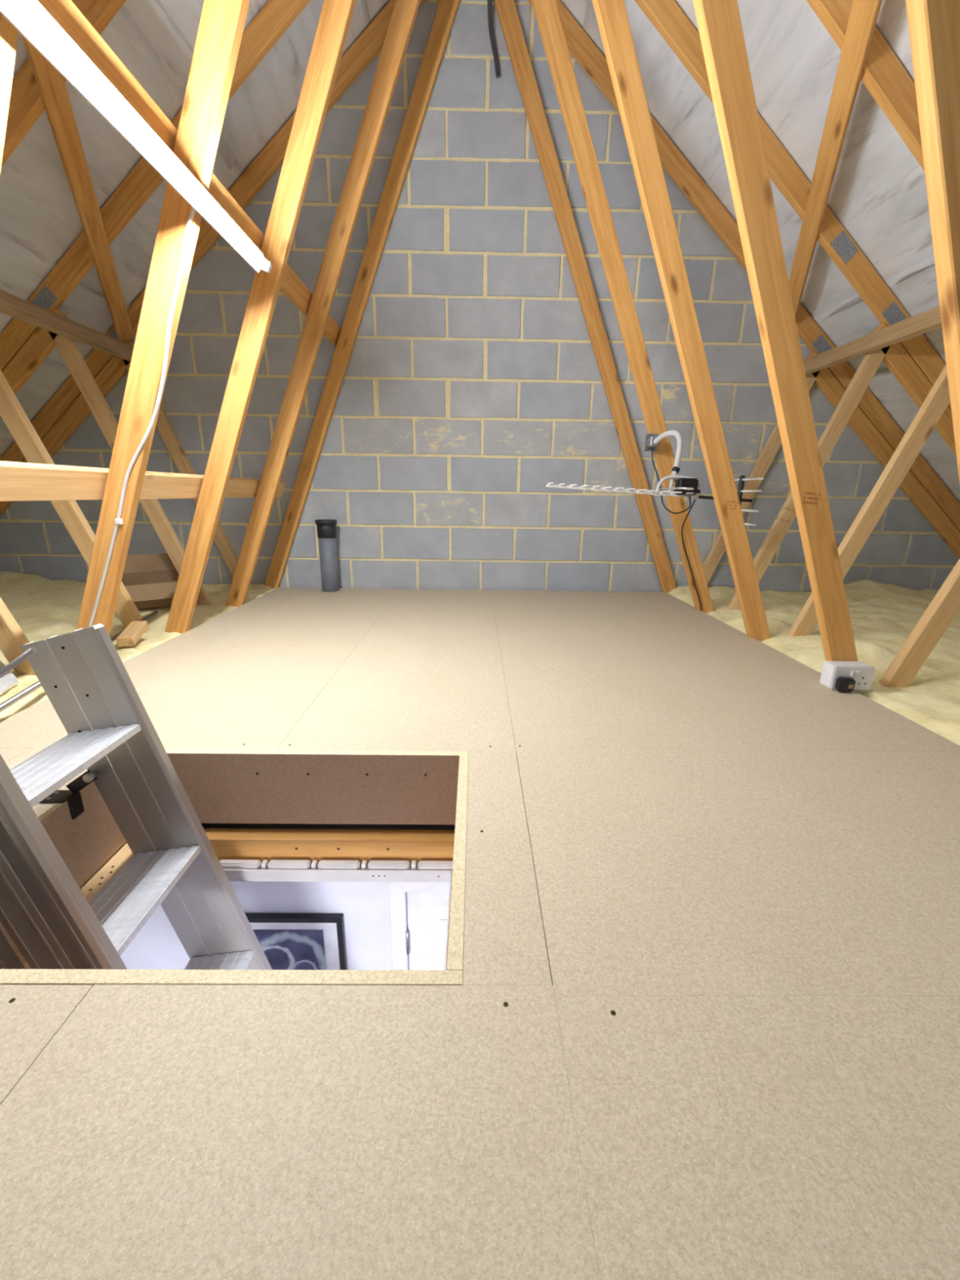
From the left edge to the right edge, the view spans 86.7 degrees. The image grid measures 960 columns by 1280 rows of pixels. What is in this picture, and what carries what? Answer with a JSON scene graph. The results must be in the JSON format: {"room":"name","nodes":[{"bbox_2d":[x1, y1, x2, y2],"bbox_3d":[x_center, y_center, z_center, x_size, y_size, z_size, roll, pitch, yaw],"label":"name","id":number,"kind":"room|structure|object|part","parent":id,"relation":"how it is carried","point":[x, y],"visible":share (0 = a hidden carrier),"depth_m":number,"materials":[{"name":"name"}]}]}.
{"room":"attic","nodes":[
{"label":"attic","id":0,"kind":"room"},
{"bbox_2d":[120,880,409,969],"bbox_3d":[-0.244,1.682,2.098,3.600,2.442,0.100,1,16,-1],"label":"wall","id":1,"kind":"structure","parent":0,"point":[364,905],"depth_m":1.85,"materials":[{"name":"white paint"}]},
{"bbox_2d":[200,913,347,969],"bbox_3d":[-0.756,1.371,1.937,0.514,0.794,0.024,1,16,-1],"label":"picture frame","id":2,"kind":"object","parent":1,"relation":"attached to","point":[288,941],"visible":0.22,"depth_m":1.86,"materials":[{"name":"black wood"}]},
{"bbox_2d":[223,929,326,969],"bbox_3d":[-0.756,1.345,1.932,0.360,0.607,0.002,1,16,-1],"label":"print","id":3,"kind":"object","parent":2,"relation":"attached to","point":[284,949],"depth_m":1.87},
{"bbox_2d":[388,881,449,969],"bbox_3d":[0.111,1.857,2.083,0.896,2.122,0.030,1,16,-1],"label":"door","id":4,"kind":"structure","parent":1,"relation":"in","point":[424,940],"depth_m":1.84,"materials":[{"name":"white paint"}]},
{"bbox_3d":[-0.308,1.880,2.092,0.060,2.062,0.019,1,16,-1],"label":"architrave","id":5,"kind":"part","parent":4,"relation":"part of","materials":[{"name":"white paint"}]},
{"bbox_3d":[0.125,0.865,1.802,0.896,0.060,0.019,1,16,-1],"label":"architrave","id":6,"kind":"part","parent":4,"relation":"part of","materials":[{"name":"white paint"}]},
{"bbox_3d":[-0.042,1.439,1.963,0.230,0.888,0.006,1,16,-1],"label":"panel","id":7,"kind":"part","parent":4,"relation":"part of","materials":[{"name":"white paint"}]},
{"bbox_2d":[142,822,455,870],"bbox_3d":[-0.022,0.669,1.182,8.200,0.016,5.099,1,16,-1],"label":"ceiling","id":8,"kind":"structure","parent":0,"point":[206,825],"depth_m":1.52,"materials":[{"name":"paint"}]},
{"bbox_2d":[0,570,275,720],"bbox_3d":[-2.691,0.224,1.701,2.665,0.353,3.870,1,16,-1],"label":"insulation","id":9,"kind":"object","parent":8,"relation":"on","point":[42,607],"visible":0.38,"depth_m":2.69},
{"bbox_2d":[0,660,18,694],"bbox_3d":[-1.672,0.121,1.696,0.782,0.012,0.152,14,21,38],"label":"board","id":10,"kind":"object","parent":9,"relation":"on","point":[8,680],"visible":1,"depth_m":1.64,"materials":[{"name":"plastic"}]},
{"bbox_2d":[0,609,158,712],"bbox_3d":[-1.468,0.045,1.921,0.019,0.019,1.365,-3,17,-13],"label":"metal pole","id":11,"kind":"object","parent":9,"relation":"on","point":[34,686],"visible":0.52,"depth_m":1.53,"materials":[{"name":"metal"}]},
{"bbox_2d":[115,620,148,646],"bbox_3d":[-1.474,-0.029,2.159,0.060,0.061,0.202,-4,17,-16],"label":"timber offcut","id":12,"kind":"object","parent":9,"relation":"on","point":[131,635],"visible":1,"depth_m":2.12,"materials":[{"name":"brown wood"}]},
{"bbox_2d":[121,553,199,608],"bbox_3d":[-1.831,-0.319,2.789,0.433,0.256,0.390,-12,20,-37],"label":"cardboard box","id":13,"kind":"object","parent":9,"relation":"on","point":[150,580],"visible":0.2,"depth_m":2.86,"materials":[{"name":"brown cardboard"}]},
{"bbox_2d":[0,828,454,968],"bbox_3d":[-0.462,0.628,1.066,0.879,0.111,0.655,1,16,-1],"label":"hatch trimmers","id":14,"kind":"object","parent":8,"relation":"on","point":[261,844],"visible":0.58,"depth_m":1.34,"materials":[{"name":"brown wood"}]},
{"bbox_2d":[0,749,468,985],"bbox_3d":[-0.505,0.443,1.016,0.955,0.264,0.648,1,16,-1],"label":"lining","id":15,"kind":"object","parent":14,"relation":"on","point":[221,786],"depth_m":1.29,"materials":[{"name":"brown wood"}]},
{"bbox_3d":[-0.930,0.336,1.093,0.103,0.003,0.046,1,16,-1],"label":"mounting plate","id":16,"kind":"part","parent":15,"relation":"part of","materials":[{"name":"black metal"}]},
{"bbox_3d":[-0.904,0.332,1.092,0.157,0.105,0.046,1,16,-1],"label":"ladder bracket","id":17,"kind":"part","parent":15,"relation":"part of","materials":[{"name":"black metal"}]},
{"bbox_3d":[-0.875,0.359,1.101,0.004,0.050,0.032,1,16,-1],"label":"hook plate","id":18,"kind":"part","parent":15,"relation":"part of","materials":[{"name":"black metal"}]},
{"bbox_3d":[-0.859,0.307,1.097,0.067,0.026,0.006,-33,14,9],"label":"pivot arm","id":19,"kind":"part","parent":15,"relation":"part of"},
{"bbox_2d":[219,859,453,969],"bbox_3d":[-0.447,0.680,1.073,0.886,0.051,0.652,1,16,-1],"label":"surround","id":20,"kind":"object","parent":8,"relation":"on","point":[236,870],"visible":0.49,"depth_m":1.32,"materials":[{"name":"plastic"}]},
{"bbox_2d":[667,579,959,745],"bbox_3d":[2.643,0.288,1.774,2.665,0.399,3.857,1,16,-1],"label":"insulation","id":21,"kind":"object","parent":8,"relation":"on","point":[882,616],"visible":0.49,"depth_m":2.37},
{"bbox_2d":[0,0,959,591],"bbox_3d":[-0.037,-1.827,3.163,8.829,3.983,0.098,1,16,-1],"label":"wall","id":22,"kind":"structure","parent":0,"point":[472,384],"depth_m":3.19,"materials":[{"name":"concrete"}]},
{"bbox_2d":[487,0,500,77],"bbox_3d":[0.068,-3.189,2.688,0.088,0.323,0.033,-11,20,-36],"label":"strap","id":23,"kind":"object","parent":22,"relation":"hanging from","point":[489,2],"visible":1,"depth_m":2.69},
{"bbox_2d":[0,587,959,1279],"bbox_3d":[-0.030,0.270,1.415,2.670,0.022,4.370,1,16,-1],"label":"floor","id":24,"kind":"structure","parent":0,"point":[703,1023],"depth_m":0.65,"materials":[{"name":"beige wood"}]},
{"bbox_2d":[0,647,37,678],"bbox_3d":[-1.087,0.188,0.972,0.488,0.347,0.012,-2,16,-10],"label":"metal rod","id":25,"kind":"object","parent":24,"relation":"on","point":[31,651],"visible":1,"depth_m":0.96,"materials":[{"name":"metal"}]},
{"bbox_2d":[315,519,339,591],"bbox_3d":[-0.997,-0.524,3.353,0.136,0.522,0.136,1,16,-1],"label":"pipe","id":26,"kind":"object","parent":24,"relation":"on","point":[326,528],"visible":0.88,"depth_m":3.30,"materials":[{"name":"grey plastic"}]},
{"bbox_2d":[819,661,875,689],"bbox_3d":[1.290,0.124,1.788,0.141,0.086,0.072,1,16,-1],"label":"socket","id":27,"kind":"object","parent":24,"relation":"on","point":[863,673],"visible":0.96,"depth_m":1.76,"materials":[{"name":"white plastic"}]},
{"bbox_2d":[835,676,855,692],"bbox_3d":[1.253,0.154,1.744,0.052,0.051,0.034,1,16,-1],"label":"plug","id":28,"kind":"object","parent":27,"relation":"attached to","point":[843,684],"visible":1,"depth_m":1.73,"materials":[{"name":"black plastic"}]},
{"bbox_2d":[850,671,854,676],"bbox_3d":[1.284,0.116,1.751,0.012,0.019,0.005,1,16,-1],"label":"rocker switch","id":29,"kind":"object","parent":27,"relation":"attached to","point":[852,673],"depth_m":1.75,"materials":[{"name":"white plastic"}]},
{"bbox_2d":[854,671,859,676],"bbox_3d":[1.300,0.117,1.751,0.012,0.019,0.005,1,16,-1],"label":"rocker switch","id":30,"kind":"object","parent":27,"relation":"attached to","point":[856,673],"depth_m":1.75,"materials":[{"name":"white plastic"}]},
{"bbox_2d":[0,0,959,502],"bbox_3d":[-0.014,-1.151,0.658,8.729,3.899,5.104,1,16,-1],"label":"lining","id":31,"kind":"structure","parent":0,"point":[878,194],"depth_m":2.36,"materials":[{"name":"white fabric"}]},
{"bbox_2d":[0,0,950,641],"bbox_3d":[-0.025,-1.584,1.955,8.236,3.735,0.040,1,16,-1],"label":"roof truss","id":32,"kind":"object","parent":31,"relation":"attached to","point":[883,74],"visible":0.64,"depth_m":2.01,"materials":[{"name":"brown wood"}]},
{"bbox_2d":[21,35,134,342],"bbox_3d":[-1.326,-2.021,1.402,0.082,1.423,3.427,-7,18,-26],"label":"diagonal brace","id":33,"kind":"object","parent":32,"relation":"attached to","point":[51,83],"visible":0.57,"depth_m":2.11,"materials":[{"name":"brown wood"}]},
{"bbox_2d":[37,0,340,344],"bbox_3d":[-0.862,-1.399,1.534,0.065,0.100,3.240,1,16,-1],"label":"brace","id":34,"kind":"object","parent":32,"relation":"attached to","point":[65,13],"visible":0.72,"depth_m":1.27,"materials":[{"name":"brown wood"}]},
{"bbox_2d":[0,0,956,613],"bbox_3d":[-0.030,-1.751,2.531,8.236,3.735,0.040,1,16,-1],"label":"roof truss","id":35,"kind":"object","parent":31,"relation":"attached to","point":[24,346],"visible":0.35,"depth_m":2.51,"materials":[{"name":"brown wood"}]},
{"bbox_3d":[-2.166,-1.667,2.516,0.150,0.075,0.002,-40,13,10],"label":"nail plate","id":36,"kind":"part","parent":35,"relation":"part of","materials":[{"name":"silver metal"}]},
{"bbox_2d":[0,461,285,501],"bbox_3d":[-1.229,-0.521,1.702,0.066,0.106,3.080,1,16,-1],"label":"binder","id":37,"kind":"object","parent":35,"relation":"attached to","point":[19,481],"visible":0.66,"depth_m":1.54,"materials":[{"name":"brown wood"}]},
{"bbox_2d":[546,430,764,526],"bbox_3d":[0.837,-0.814,2.529,1.025,0.445,0.476,1,16,-1],"label":"tv aerial","id":38,"kind":"object","parent":35,"relation":"attached to","point":[685,486],"visible":0.97,"depth_m":2.49,"materials":[{"name":"silver metal"}]},
{"bbox_3d":[0.906,-1.048,2.700,0.075,0.087,0.018,1,16,-1],"label":"clamp plate","id":39,"kind":"part","parent":38,"relation":"part of","materials":[{"name":"silver metal"}]},
{"bbox_3d":[0.947,-0.926,2.570,0.062,0.247,0.196,-4,17,-17],"label":"mast arm","id":40,"kind":"part","parent":38,"relation":"part of"},
{"bbox_2d":[651,448,702,610],"bbox_3d":[1.105,-0.544,2.701,0.402,0.901,0.318,1,16,-1],"label":"cable","id":41,"kind":"object","parent":38,"relation":"hanging from","point":[688,508],"visible":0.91,"depth_m":2.70,"materials":[{"name":"black plastic"}]},
{"bbox_3d":[1.281,-0.587,2.549,0.010,0.010,0.380,1,16,-1],"label":"reflector rod","id":42,"kind":"part","parent":38,"relation":"part of","materials":[{"name":"white plastic"}]},
{"bbox_3d":[1.284,-0.785,2.491,0.010,0.010,0.380,1,16,-1],"label":"reflector rod","id":43,"kind":"part","parent":38,"relation":"part of","materials":[{"name":"white plastic"}]},
{"bbox_3d":[1.283,-0.734,2.506,0.010,0.010,0.380,1,16,-1],"label":"reflector rod","id":44,"kind":"part","parent":38,"relation":"part of","materials":[{"name":"white plastic"}]},
{"bbox_3d":[1.282,-0.647,2.531,0.010,0.010,0.380,1,16,-1],"label":"reflector rod","id":45,"kind":"part","parent":38,"relation":"part of","materials":[{"name":"white plastic"}]},
{"bbox_3d":[1.777,-1.916,2.480,0.125,0.075,0.002,41,12,-11],"label":"nail plate","id":46,"kind":"part","parent":35,"relation":"part of","materials":[{"name":"silver metal"}]},
{"bbox_3d":[2.103,-1.621,2.568,0.150,0.075,0.002,41,12,-11],"label":"nail plate","id":47,"kind":"part","parent":35,"relation":"part of","materials":[{"name":"silver metal"}]},
{"bbox_2d":[0,0,959,687],"bbox_3d":[-0.020,-1.420,1.388,8.236,3.735,0.040,1,16,-1],"label":"roof truss","id":48,"kind":"object","parent":31,"relation":"attached to","point":[222,22],"visible":0.71,"depth_m":1.51,"materials":[{"name":"brown wood"}]},
{"bbox_2d":[88,207,195,626],"bbox_3d":[-1.101,-0.555,1.603,0.604,1.374,0.013,1,16,-1],"label":"cable","id":49,"kind":"object","parent":48,"relation":"attached to","point":[185,242],"visible":0.91,"depth_m":1.56,"materials":[{"name":"plastic"}]},
{"bbox_2d":[788,0,882,319],"bbox_3d":[1.189,-2.109,1.478,0.081,1.264,3.212,8,18,23],"label":"diagonal brace","id":50,"kind":"object","parent":48,"relation":"attached to","point":[864,15],"visible":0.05,"depth_m":2.02,"materials":[{"name":"brown wood"}]},
{"bbox_2d":[0,0,959,592],"bbox_3d":[-0.035,-1.905,3.064,8.236,3.735,0.040,1,16,-1],"label":"roof truss","id":51,"kind":"object","parent":31,"relation":"attached to","point":[68,408],"visible":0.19,"depth_m":3.05,"materials":[{"name":"brown wood"}]},
{"bbox_2d":[0,289,133,361],"bbox_3d":[-2.052,-1.274,1.559,0.063,0.096,3.240,1,16,-1],"label":"binder","id":52,"kind":"object","parent":51,"relation":"attached to","point":[11,305],"visible":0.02,"depth_m":2.48,"materials":[{"name":"brown wood"}]},
{"bbox_3d":[-2.171,-1.821,3.049,0.150,0.075,0.002,-40,13,10],"label":"nail plate","id":53,"kind":"part","parent":51,"relation":"part of","materials":[{"name":"silver metal"}]},
{"bbox_3d":[2.098,-1.776,3.101,0.150,0.075,0.002,41,12,-11],"label":"nail plate","id":54,"kind":"part","parent":51,"relation":"part of","materials":[{"name":"silver metal"}]},
{"bbox_2d":[803,305,942,375],"bbox_3d":[2.002,-1.231,1.609,0.063,0.096,3.240,1,16,-1],"label":"binder","id":55,"kind":"object","parent":51,"relation":"attached to","point":[930,320],"visible":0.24,"depth_m":2.52,"materials":[{"name":"brown wood"}]},
{"bbox_2d":[0,0,959,484],"bbox_3d":[-0.014,-1.250,0.802,8.236,3.735,0.040,1,16,-1],"label":"roof truss","id":56,"kind":"object","parent":31,"relation":"attached to","point":[934,25],"visible":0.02,"depth_m":0.90,"materials":[{"name":"brown wood"}]},
{"bbox_2d":[0,0,271,273],"bbox_3d":[-0.759,-1.147,1.192,0.066,0.058,1.260,1,16,-1],"label":"fluorescent light","id":57,"kind":"object","parent":56,"relation":"attached to","point":[29,18],"visible":1,"depth_m":1.05,"materials":[{"name":"white plastic"}]},
{"bbox_3d":[-0.249,3.291,1.106,3.800,0.100,2.900,1,16,-1],"label":"floor","id":58,"kind":"structure","parent":0,"visible":0},
{"bbox_2d":[0,623,272,969],"bbox_3d":[-0.437,1.520,1.329,1.042,3.131,0.364,1,16,-1],"label":"ladder","id":59,"kind":"object","parent":58,"relation":"on","point":[44,911],"visible":0.39,"depth_m":1.06,"materials":[{"name":"metal"}]}
]}

